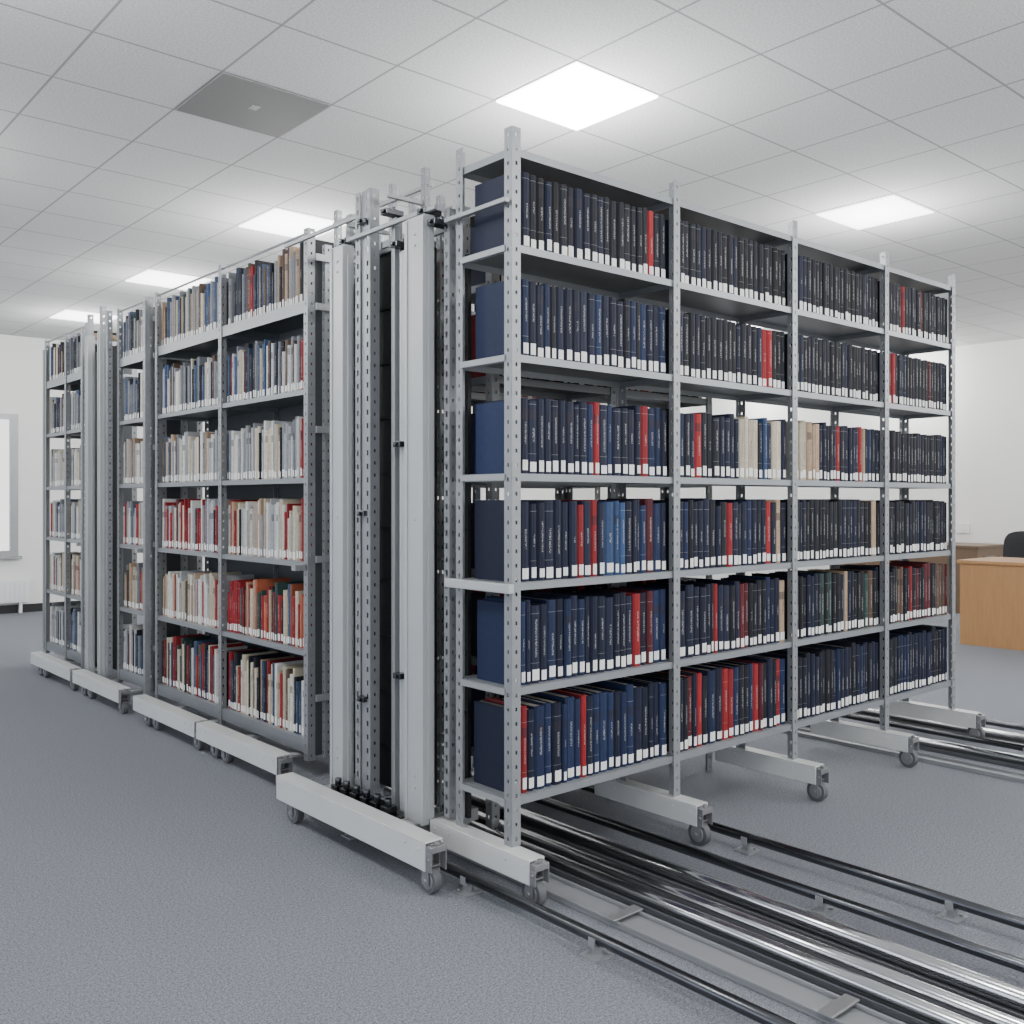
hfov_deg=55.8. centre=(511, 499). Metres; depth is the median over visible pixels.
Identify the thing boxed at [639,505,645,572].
book
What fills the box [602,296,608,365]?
book
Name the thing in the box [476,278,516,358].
book
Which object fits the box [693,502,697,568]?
book
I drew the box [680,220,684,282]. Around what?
book
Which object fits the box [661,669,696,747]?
book
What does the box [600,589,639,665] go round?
book
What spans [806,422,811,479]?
book
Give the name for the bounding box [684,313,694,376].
book
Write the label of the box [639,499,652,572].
book
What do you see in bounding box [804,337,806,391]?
book
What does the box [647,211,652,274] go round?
book
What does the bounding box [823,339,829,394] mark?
book
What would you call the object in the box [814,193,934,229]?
recessed light
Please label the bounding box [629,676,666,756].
book
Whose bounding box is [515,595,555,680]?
book
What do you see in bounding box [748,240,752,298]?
book
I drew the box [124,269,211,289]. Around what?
recessed light
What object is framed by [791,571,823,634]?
book
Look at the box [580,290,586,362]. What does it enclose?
book
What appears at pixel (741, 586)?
book
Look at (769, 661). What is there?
book
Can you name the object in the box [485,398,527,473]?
book
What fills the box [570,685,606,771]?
book
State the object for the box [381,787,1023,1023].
floor track
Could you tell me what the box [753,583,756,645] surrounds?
book
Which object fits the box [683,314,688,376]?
book
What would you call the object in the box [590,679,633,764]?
book
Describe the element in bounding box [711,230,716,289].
book
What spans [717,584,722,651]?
book
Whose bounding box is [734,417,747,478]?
book
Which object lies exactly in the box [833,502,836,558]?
book
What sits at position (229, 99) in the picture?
ceiling vent
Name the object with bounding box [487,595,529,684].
book
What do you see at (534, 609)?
book
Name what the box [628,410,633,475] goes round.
book
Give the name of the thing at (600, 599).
book
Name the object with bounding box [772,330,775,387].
book
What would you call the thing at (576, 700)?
book
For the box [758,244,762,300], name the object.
book
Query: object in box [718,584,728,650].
book
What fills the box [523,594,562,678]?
book
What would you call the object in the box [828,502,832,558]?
book
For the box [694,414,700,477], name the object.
book
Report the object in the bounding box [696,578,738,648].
book
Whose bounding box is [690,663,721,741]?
book
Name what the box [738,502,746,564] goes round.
book
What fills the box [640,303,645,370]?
book
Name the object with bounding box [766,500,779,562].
book
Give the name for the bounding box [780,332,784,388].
book
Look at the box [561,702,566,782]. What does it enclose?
book
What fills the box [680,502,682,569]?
book
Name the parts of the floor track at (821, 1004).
tie plate, tie plate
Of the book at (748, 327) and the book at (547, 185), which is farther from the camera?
the book at (748, 327)
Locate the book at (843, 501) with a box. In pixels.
[842,500,845,557]
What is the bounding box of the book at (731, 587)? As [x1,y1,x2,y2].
[719,584,734,649]
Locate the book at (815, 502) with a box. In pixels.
[813,500,818,559]
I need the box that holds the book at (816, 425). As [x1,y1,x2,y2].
[812,424,818,480]
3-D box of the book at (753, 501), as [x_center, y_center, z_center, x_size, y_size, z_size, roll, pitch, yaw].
[0.935,0.132,4.034,0.032,0.267,0.193,0,0,-41]
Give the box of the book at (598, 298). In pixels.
[595,294,601,364]
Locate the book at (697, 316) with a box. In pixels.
[695,314,699,377]
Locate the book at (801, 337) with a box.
[799,335,803,391]
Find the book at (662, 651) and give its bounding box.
[621,586,665,661]
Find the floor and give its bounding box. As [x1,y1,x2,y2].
[0,611,1023,1023]
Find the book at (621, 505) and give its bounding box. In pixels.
[619,503,624,574]
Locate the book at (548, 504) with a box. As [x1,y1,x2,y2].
[521,501,552,579]
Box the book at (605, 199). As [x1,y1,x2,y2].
[603,197,608,264]
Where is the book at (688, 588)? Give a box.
[647,581,693,656]
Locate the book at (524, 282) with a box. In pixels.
[521,279,528,354]
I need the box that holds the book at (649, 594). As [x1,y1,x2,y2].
[610,587,652,663]
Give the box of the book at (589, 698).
[559,688,592,775]
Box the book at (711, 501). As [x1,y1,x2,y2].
[709,499,714,567]
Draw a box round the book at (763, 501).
[725,499,765,563]
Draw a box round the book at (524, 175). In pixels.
[521,172,528,246]
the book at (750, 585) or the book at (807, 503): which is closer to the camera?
the book at (750, 585)
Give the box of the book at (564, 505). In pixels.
[561,502,567,578]
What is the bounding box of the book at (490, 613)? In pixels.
[477,599,516,683]
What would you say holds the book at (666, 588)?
on the shelving unit at (513, 260)
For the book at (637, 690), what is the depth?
3.49 m
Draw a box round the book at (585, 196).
[582,193,589,260]
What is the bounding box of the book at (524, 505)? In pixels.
[521,502,528,581]
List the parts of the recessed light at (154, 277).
light frame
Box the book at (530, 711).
[527,707,533,790]
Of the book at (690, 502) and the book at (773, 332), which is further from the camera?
the book at (773, 332)
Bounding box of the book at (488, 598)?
[483,597,524,685]
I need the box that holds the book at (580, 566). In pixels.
[577,505,583,577]
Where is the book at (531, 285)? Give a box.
[528,281,535,355]
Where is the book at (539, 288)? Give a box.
[536,285,542,356]
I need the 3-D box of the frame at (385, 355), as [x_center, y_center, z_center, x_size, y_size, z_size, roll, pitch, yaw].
[-0.530,-0.015,3.667,0.438,2.530,1.328,0,0,-41]
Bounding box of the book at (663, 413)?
[660,410,666,476]
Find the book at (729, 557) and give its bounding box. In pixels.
[726,503,732,566]
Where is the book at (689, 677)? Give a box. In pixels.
[655,671,691,748]
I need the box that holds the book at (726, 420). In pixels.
[724,418,729,477]
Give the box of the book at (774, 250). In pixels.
[772,248,777,303]
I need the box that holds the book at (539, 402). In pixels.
[529,399,543,473]
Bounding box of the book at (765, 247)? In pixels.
[763,244,768,301]
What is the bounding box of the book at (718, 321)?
[716,319,721,380]
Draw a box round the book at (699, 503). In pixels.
[693,501,702,568]
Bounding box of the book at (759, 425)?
[757,423,761,478]
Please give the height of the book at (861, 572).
0.265 m
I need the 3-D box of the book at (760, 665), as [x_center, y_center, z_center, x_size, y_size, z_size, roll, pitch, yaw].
[0.966,0.812,4.068,0.024,0.276,0.207,0,0,-41]
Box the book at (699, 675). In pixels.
[680,669,701,746]
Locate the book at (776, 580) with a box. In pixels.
[770,577,778,642]
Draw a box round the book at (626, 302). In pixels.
[616,299,629,368]
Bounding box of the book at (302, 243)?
[300,241,303,301]
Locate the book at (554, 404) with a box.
[551,400,557,473]
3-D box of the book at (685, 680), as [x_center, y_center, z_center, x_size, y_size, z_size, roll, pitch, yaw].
[0.597,0.814,3.746,0.028,0.272,0.204,0,0,-41]
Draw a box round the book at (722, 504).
[715,502,725,566]
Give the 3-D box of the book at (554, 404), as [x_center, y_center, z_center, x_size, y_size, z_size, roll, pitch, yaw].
[0.080,-0.209,3.308,0.036,0.247,0.208,0,0,-41]
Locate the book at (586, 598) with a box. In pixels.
[577,595,589,673]
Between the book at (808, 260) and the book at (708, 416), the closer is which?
the book at (708, 416)
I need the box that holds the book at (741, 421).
[739,419,743,478]
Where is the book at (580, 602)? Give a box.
[577,598,584,675]
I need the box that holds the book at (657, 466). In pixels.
[654,407,660,476]
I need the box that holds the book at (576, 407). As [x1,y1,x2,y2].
[574,404,578,474]
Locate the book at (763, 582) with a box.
[727,577,765,644]
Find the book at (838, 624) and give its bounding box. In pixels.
[834,573,840,632]
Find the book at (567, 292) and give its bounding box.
[564,289,571,360]
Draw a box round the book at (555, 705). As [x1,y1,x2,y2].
[522,694,560,784]
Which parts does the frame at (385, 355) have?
slotted post, slotted post, slotted post, slotted post, slotted post, slotted post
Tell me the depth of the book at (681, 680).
3.65 m
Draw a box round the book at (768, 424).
[767,423,770,478]
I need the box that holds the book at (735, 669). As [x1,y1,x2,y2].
[701,662,737,736]
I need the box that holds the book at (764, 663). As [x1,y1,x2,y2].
[733,658,766,728]
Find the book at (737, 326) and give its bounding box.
[736,325,739,382]
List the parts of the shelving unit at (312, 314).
slotted post, upright post, shelf, shelf, shelf, shelf, shelf, upright post, shelf, upright post, rail, panel, shelf, shelf, shelf, shelf, shelf, shelf, upright post, panel, upright post, panel, post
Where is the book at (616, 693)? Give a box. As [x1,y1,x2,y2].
[583,684,619,767]
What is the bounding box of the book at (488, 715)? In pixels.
[474,699,516,794]
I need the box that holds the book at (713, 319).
[709,317,716,379]
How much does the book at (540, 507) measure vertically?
0.256 m
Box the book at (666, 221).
[665,219,672,278]
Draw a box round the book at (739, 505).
[738,504,740,565]
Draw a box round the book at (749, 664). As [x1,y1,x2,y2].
[721,659,752,732]
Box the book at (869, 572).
[833,568,872,626]
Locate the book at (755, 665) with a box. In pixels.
[728,659,757,730]
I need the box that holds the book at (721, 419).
[712,416,724,477]
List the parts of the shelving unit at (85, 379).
slotted post, upright post, shelf, shelf, shelf, shelf, shelf, rail, shelf, upright post, shelf, shelf, shelf, shelf, shelf, slotted post, slotted post, shelf, panel, post, upright post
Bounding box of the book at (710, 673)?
[680,665,714,743]
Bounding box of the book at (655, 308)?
[652,305,657,372]
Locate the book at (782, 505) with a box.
[780,503,785,562]
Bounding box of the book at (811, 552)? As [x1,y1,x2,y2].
[806,500,813,559]
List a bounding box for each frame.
[276,167,477,893]
[446,205,711,829]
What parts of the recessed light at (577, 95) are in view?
light frame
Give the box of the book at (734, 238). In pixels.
[733,237,736,294]
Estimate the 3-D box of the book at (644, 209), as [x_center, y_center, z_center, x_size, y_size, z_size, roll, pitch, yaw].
[0.423,-0.940,3.597,0.031,0.250,0.200,0,0,-41]
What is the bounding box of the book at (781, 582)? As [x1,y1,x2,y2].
[779,580,783,641]
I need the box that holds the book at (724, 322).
[722,320,727,381]
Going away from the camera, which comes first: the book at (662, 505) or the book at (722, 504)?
the book at (662, 505)
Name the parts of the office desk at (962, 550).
panel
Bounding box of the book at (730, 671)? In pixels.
[722,667,732,737]
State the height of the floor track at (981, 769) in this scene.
0.026 m
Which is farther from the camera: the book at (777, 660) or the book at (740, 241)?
the book at (777, 660)
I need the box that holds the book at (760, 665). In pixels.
[728,658,762,729]
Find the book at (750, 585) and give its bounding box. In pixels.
[739,582,752,646]
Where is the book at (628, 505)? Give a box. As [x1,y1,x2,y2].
[619,502,631,573]
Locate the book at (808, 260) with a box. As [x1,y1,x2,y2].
[806,257,810,311]
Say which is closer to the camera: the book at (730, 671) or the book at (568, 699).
the book at (568, 699)
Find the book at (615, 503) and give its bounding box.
[597,501,618,574]
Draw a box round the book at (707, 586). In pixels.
[668,581,709,653]
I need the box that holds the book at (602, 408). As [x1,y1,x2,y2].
[599,404,606,474]
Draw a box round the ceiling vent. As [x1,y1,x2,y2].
[176,73,328,136]
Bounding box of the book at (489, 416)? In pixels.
[476,401,516,473]
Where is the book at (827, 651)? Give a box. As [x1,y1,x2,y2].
[798,646,829,712]
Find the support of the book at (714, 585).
on the shelving unit at (513, 260)
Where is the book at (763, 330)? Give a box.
[762,329,765,386]
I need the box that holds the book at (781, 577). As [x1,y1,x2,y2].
[752,573,791,639]
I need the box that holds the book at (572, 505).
[561,501,576,577]
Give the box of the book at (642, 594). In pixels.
[602,589,645,664]
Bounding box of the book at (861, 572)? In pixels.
[826,569,863,627]
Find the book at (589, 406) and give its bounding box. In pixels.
[587,404,592,474]
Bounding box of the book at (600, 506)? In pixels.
[597,503,603,575]
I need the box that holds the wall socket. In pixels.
[956,523,968,532]
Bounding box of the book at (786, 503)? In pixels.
[786,503,791,561]
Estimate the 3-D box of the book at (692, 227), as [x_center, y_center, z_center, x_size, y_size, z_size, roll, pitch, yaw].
[0.634,-0.936,3.773,0.035,0.242,0.194,0,0,-41]
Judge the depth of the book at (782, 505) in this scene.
4.09 m
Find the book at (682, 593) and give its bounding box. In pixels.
[680,590,684,658]
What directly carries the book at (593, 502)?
on the shelving unit at (513, 260)
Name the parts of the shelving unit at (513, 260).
upright post, upright post, shelf, shelf, shelf, shelf, shelf, shelf, shelf, upright post, upright post, shelf, shelf, shelf, shelf, shelf, shelf, shelf, upright post, upright post, shelf, shelf, shelf, shelf, upright post, shelf, shelf, shelf, upright post, shelf, shelf, upright post, shelf, shelf, shelf, shelf, shelf, upright post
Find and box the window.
[0,413,21,559]
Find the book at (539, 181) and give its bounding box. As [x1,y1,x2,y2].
[536,178,543,249]
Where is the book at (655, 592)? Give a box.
[612,586,658,662]
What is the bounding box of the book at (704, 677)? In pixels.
[702,675,706,744]
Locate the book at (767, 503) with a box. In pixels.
[766,502,769,563]
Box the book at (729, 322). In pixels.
[728,321,731,381]
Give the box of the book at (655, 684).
[626,676,658,757]
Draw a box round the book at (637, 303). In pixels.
[636,302,639,369]
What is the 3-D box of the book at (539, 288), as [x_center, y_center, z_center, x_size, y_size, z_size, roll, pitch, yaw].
[0.033,-0.586,3.256,0.036,0.242,0.194,0,0,-41]
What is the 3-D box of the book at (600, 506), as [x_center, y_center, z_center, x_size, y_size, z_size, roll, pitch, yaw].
[0.252,0.137,3.445,0.032,0.256,0.198,0,0,-41]
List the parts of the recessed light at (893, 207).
light frame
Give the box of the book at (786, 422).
[786,422,791,479]
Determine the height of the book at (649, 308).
0.248 m
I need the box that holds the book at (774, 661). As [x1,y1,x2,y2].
[773,660,776,726]
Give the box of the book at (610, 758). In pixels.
[578,685,613,769]
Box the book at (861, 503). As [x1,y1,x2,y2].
[860,502,863,556]
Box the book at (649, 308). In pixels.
[646,305,652,371]
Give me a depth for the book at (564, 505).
3.26 m
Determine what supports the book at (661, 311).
on the shelving unit at (513, 260)
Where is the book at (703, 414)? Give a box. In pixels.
[686,412,706,477]
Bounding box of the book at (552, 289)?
[550,287,555,358]
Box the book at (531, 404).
[528,400,535,473]
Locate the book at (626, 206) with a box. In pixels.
[624,204,629,269]
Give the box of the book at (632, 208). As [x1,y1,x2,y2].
[630,206,635,271]
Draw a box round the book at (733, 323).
[732,322,735,382]
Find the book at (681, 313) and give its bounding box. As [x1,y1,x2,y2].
[680,312,682,375]
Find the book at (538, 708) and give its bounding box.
[497,698,543,788]
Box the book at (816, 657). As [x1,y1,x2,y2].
[815,656,818,714]
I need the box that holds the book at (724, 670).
[722,668,727,739]
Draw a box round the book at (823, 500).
[784,499,824,559]
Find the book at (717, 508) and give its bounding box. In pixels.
[715,506,720,566]
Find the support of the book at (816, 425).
on the shelving unit at (513, 260)
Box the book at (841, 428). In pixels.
[839,426,843,480]
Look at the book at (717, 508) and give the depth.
3.80 m
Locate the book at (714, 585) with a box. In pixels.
[713,583,717,652]
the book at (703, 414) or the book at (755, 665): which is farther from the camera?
the book at (755, 665)
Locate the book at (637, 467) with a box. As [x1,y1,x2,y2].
[612,405,640,475]
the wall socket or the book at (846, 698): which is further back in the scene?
the wall socket
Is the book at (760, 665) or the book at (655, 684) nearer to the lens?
the book at (655, 684)
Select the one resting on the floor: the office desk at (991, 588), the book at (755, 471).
the office desk at (991, 588)
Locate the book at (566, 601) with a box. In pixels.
[532,594,570,677]
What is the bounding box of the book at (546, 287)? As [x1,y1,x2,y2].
[540,284,549,357]
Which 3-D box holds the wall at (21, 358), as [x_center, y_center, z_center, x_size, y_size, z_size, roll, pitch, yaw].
[-5.287,-0.285,11.039,16.500,3.070,0.200,0,0,-41]
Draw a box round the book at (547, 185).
[544,181,551,251]
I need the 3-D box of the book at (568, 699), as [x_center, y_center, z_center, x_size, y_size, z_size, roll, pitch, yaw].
[0.137,0.809,3.348,0.042,0.282,0.197,0,0,-41]
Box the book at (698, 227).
[695,224,700,286]
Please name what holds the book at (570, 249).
on the shelving unit at (513, 260)
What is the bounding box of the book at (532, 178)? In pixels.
[529,175,535,247]
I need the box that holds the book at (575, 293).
[572,290,579,361]
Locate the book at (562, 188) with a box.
[559,184,566,255]
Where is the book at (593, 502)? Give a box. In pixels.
[561,500,596,576]
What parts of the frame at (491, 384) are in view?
upright post, shelf, shelf, shelf, shelf, shelf, upright post, shelf, shelf, upright post, upright post, shelf, shelf, upright post, upright post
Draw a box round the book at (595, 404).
[587,402,598,474]
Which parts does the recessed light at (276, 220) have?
light frame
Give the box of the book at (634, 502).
[597,500,636,573]
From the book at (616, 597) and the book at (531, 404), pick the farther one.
the book at (616, 597)
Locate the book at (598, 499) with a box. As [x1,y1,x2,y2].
[598,499,638,572]
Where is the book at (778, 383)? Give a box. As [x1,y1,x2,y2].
[776,331,780,388]
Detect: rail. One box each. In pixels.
[341,833,796,1023]
[471,771,1023,972]
[580,785,1023,929]
[840,713,1023,755]
[986,718,1023,730]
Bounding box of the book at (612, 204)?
[609,201,616,266]
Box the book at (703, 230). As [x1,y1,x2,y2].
[701,227,705,287]
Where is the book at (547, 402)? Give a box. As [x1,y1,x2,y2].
[544,399,550,473]
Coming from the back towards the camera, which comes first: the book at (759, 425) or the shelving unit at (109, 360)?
the shelving unit at (109, 360)
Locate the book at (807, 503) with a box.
[806,502,808,560]
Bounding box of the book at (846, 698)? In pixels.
[809,643,848,707]
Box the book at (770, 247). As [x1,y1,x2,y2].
[769,245,771,302]
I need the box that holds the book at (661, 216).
[659,214,664,277]
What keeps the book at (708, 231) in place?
on the shelving unit at (513, 260)
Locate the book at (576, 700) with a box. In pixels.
[574,697,579,778]
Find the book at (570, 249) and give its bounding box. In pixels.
[567,187,573,256]
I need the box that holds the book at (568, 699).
[530,690,573,780]
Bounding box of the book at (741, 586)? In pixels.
[739,584,743,648]
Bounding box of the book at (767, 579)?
[728,574,769,643]
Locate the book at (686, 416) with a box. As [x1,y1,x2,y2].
[684,414,689,476]
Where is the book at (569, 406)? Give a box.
[565,402,573,474]
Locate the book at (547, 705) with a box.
[508,695,550,786]
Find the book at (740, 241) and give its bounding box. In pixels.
[737,237,743,295]
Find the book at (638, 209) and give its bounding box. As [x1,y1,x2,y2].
[636,207,641,272]
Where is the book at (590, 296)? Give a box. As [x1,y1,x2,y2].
[587,293,594,363]
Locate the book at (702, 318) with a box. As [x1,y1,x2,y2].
[700,315,704,378]
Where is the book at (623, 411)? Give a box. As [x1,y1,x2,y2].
[620,408,627,475]
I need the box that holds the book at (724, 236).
[722,233,726,292]
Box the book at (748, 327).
[746,325,750,384]
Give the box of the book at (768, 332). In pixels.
[766,330,771,387]
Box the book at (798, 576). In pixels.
[798,576,798,638]
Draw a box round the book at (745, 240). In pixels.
[744,239,747,296]
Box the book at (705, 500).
[665,498,708,567]
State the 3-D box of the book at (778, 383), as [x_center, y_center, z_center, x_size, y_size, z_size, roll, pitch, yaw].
[1.062,-0.588,4.157,0.035,0.246,0.205,0,0,-41]
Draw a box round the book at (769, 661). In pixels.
[734,655,772,727]
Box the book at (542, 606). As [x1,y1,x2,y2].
[530,602,546,681]
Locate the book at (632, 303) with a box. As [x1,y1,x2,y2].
[630,301,635,369]
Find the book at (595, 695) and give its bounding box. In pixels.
[561,687,598,773]
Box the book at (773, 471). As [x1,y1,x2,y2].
[767,422,775,479]
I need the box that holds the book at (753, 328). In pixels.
[751,326,756,385]
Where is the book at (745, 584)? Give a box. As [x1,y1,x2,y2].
[739,583,747,647]
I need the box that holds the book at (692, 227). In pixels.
[689,223,695,284]
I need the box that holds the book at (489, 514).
[475,500,516,581]
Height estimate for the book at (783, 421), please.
0.257 m
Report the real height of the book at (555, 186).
0.244 m
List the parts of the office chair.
backrest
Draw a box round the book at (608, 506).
[597,502,613,575]
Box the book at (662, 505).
[660,503,665,570]
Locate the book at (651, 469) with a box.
[648,408,654,476]
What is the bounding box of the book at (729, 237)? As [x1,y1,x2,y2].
[727,235,732,293]
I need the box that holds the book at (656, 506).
[653,503,659,571]
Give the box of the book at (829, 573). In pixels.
[791,570,831,633]
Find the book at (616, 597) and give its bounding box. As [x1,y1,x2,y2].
[576,590,619,669]
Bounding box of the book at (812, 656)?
[810,653,814,716]
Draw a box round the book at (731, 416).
[712,414,733,478]
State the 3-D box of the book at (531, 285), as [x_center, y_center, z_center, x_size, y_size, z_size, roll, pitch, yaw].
[0.004,-0.589,3.236,0.033,0.248,0.208,0,0,-41]
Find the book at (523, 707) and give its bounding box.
[485,697,526,792]
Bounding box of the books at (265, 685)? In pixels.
[50,227,947,746]
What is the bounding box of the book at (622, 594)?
[581,589,625,668]
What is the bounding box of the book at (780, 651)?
[768,649,809,716]
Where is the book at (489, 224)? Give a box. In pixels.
[475,175,516,252]
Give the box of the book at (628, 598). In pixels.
[626,595,631,666]
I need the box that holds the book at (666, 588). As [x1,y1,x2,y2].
[636,584,672,658]
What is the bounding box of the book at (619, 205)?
[616,202,624,268]
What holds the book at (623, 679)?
on the shelving unit at (513, 260)
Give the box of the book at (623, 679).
[611,677,652,758]
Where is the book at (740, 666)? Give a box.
[711,660,743,735]
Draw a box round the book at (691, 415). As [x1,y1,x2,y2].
[690,414,693,477]
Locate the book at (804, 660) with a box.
[775,653,806,718]
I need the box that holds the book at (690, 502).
[653,500,693,568]
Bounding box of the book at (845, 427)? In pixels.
[844,426,847,480]
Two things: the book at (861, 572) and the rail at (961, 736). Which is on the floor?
the rail at (961, 736)
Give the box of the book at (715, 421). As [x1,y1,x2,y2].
[712,418,718,477]
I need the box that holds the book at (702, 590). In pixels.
[696,586,706,654]
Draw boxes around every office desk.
[829,542,1003,612]
[957,557,1023,650]
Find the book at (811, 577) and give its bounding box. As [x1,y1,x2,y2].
[810,576,813,636]
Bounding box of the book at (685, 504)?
[683,502,687,569]
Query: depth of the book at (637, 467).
3.49 m
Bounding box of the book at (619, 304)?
[616,301,622,367]
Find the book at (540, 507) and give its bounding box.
[529,503,544,580]
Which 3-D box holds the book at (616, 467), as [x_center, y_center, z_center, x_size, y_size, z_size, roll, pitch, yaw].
[0.312,-0.205,3.496,0.042,0.239,0.198,0,0,-41]
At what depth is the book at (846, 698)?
4.42 m
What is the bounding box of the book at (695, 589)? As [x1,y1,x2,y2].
[693,586,698,655]
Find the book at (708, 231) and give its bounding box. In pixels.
[706,228,710,288]
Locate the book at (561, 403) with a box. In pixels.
[558,400,564,473]
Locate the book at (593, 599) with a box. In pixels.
[560,592,596,673]
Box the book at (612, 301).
[609,298,615,366]
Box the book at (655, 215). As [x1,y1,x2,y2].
[653,213,658,276]
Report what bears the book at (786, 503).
on the shelving unit at (513, 260)
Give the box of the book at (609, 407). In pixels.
[607,405,611,475]
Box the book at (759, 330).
[757,327,761,385]
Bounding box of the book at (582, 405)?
[574,401,586,474]
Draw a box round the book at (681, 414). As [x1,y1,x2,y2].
[680,413,683,476]
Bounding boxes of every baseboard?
[0,601,80,613]
[680,577,699,579]
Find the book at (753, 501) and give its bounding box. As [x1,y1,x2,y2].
[742,499,756,564]
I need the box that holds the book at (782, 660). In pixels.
[751,654,784,723]
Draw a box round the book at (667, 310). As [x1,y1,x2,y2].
[665,309,672,373]
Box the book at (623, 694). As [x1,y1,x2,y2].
[590,684,626,766]
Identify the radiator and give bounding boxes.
[0,580,29,612]
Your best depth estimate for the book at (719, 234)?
3.81 m
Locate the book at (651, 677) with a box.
[634,674,672,752]
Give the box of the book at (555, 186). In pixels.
[551,182,558,253]
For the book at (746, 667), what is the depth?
3.93 m
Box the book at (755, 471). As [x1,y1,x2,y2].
[753,420,757,478]
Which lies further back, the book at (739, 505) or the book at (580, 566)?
the book at (739, 505)
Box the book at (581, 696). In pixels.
[548,689,585,776]
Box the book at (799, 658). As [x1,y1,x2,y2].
[798,657,801,719]
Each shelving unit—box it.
[30,314,136,690]
[72,296,202,713]
[133,227,367,781]
[430,125,985,904]
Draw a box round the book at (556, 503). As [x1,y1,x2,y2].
[521,500,560,578]
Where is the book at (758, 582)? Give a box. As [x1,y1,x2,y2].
[721,578,761,645]
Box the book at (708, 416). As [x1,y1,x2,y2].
[706,414,711,477]
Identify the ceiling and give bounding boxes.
[0,0,1023,346]
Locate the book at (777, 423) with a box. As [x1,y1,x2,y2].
[768,421,780,479]
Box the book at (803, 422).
[786,420,805,479]
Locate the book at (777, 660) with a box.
[752,655,779,725]
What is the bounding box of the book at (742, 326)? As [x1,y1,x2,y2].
[736,324,745,383]
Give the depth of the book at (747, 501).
3.94 m
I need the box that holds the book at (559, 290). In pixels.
[556,287,563,359]
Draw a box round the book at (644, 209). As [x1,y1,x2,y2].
[642,207,646,273]
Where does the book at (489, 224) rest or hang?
on the shelving unit at (513, 260)
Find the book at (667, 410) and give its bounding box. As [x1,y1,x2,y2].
[660,408,672,476]
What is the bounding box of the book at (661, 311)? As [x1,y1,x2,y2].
[658,307,665,372]
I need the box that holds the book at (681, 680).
[645,673,682,751]
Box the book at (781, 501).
[780,500,799,560]
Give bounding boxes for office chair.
[983,531,1023,557]
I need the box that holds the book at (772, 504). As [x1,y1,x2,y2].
[770,502,775,562]
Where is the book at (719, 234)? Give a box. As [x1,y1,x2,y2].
[717,232,721,290]
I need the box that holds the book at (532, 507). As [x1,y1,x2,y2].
[529,504,536,580]
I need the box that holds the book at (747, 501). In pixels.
[715,500,750,564]
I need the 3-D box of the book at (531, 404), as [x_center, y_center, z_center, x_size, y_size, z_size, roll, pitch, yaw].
[0.010,-0.205,3.231,0.041,0.240,0.189,0,0,-41]
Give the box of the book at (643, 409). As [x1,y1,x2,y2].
[640,406,647,475]
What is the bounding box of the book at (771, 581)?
[770,579,773,642]
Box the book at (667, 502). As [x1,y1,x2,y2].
[653,501,672,569]
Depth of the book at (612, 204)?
3.41 m
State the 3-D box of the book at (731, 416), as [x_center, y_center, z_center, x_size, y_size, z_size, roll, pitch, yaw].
[0.819,-0.215,3.941,0.033,0.260,0.200,0,0,-41]
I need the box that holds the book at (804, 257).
[803,256,806,310]
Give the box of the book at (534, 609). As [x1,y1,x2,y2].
[530,604,538,683]
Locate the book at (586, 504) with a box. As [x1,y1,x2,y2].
[577,501,590,576]
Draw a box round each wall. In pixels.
[0,334,566,605]
[573,339,1023,579]
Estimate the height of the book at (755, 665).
0.277 m
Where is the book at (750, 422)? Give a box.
[748,420,752,478]
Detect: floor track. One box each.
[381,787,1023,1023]
[397,810,905,1023]
[438,780,1023,1019]
[782,728,1023,782]
[805,725,1023,769]
[853,708,1023,743]
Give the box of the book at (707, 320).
[705,318,710,379]
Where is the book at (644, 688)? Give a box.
[633,684,647,760]
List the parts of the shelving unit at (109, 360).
slotted post, slotted post, upright post, shelf, shelf, shelf, shelf, shelf, rail, upright post, shelf, post, panel, post, upright post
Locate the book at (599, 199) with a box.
[597,196,602,263]
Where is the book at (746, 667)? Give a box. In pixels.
[718,660,748,733]
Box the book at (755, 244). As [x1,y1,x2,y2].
[753,241,757,299]
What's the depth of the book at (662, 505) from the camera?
3.59 m
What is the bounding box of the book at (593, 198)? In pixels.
[590,194,597,262]
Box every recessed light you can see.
[49,309,116,323]
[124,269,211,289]
[237,207,345,236]
[494,60,659,130]
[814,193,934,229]
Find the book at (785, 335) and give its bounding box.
[784,333,791,389]
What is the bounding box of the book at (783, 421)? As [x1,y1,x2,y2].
[767,419,785,479]
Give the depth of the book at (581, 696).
3.31 m
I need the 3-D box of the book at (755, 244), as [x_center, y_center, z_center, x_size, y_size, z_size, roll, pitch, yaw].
[0.943,-0.939,4.049,0.031,0.248,0.192,0,0,-41]
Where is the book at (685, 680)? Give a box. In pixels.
[644,672,687,750]
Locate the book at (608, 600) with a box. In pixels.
[605,596,612,670]
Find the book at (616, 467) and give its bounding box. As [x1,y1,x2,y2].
[612,408,620,475]
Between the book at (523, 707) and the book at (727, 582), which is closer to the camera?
the book at (523, 707)
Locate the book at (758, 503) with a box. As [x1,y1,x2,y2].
[756,501,760,563]
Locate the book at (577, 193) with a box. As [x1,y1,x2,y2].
[573,188,581,258]
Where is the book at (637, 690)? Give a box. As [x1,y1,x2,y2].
[633,685,641,763]
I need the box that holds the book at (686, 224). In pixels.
[684,221,688,283]
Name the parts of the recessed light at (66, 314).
light frame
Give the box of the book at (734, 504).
[726,502,737,565]
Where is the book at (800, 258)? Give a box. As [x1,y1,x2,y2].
[798,255,802,309]
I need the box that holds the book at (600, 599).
[566,592,604,672]
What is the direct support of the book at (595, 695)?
on the shelving unit at (513, 260)
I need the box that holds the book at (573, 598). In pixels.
[535,591,576,676]
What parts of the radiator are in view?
leg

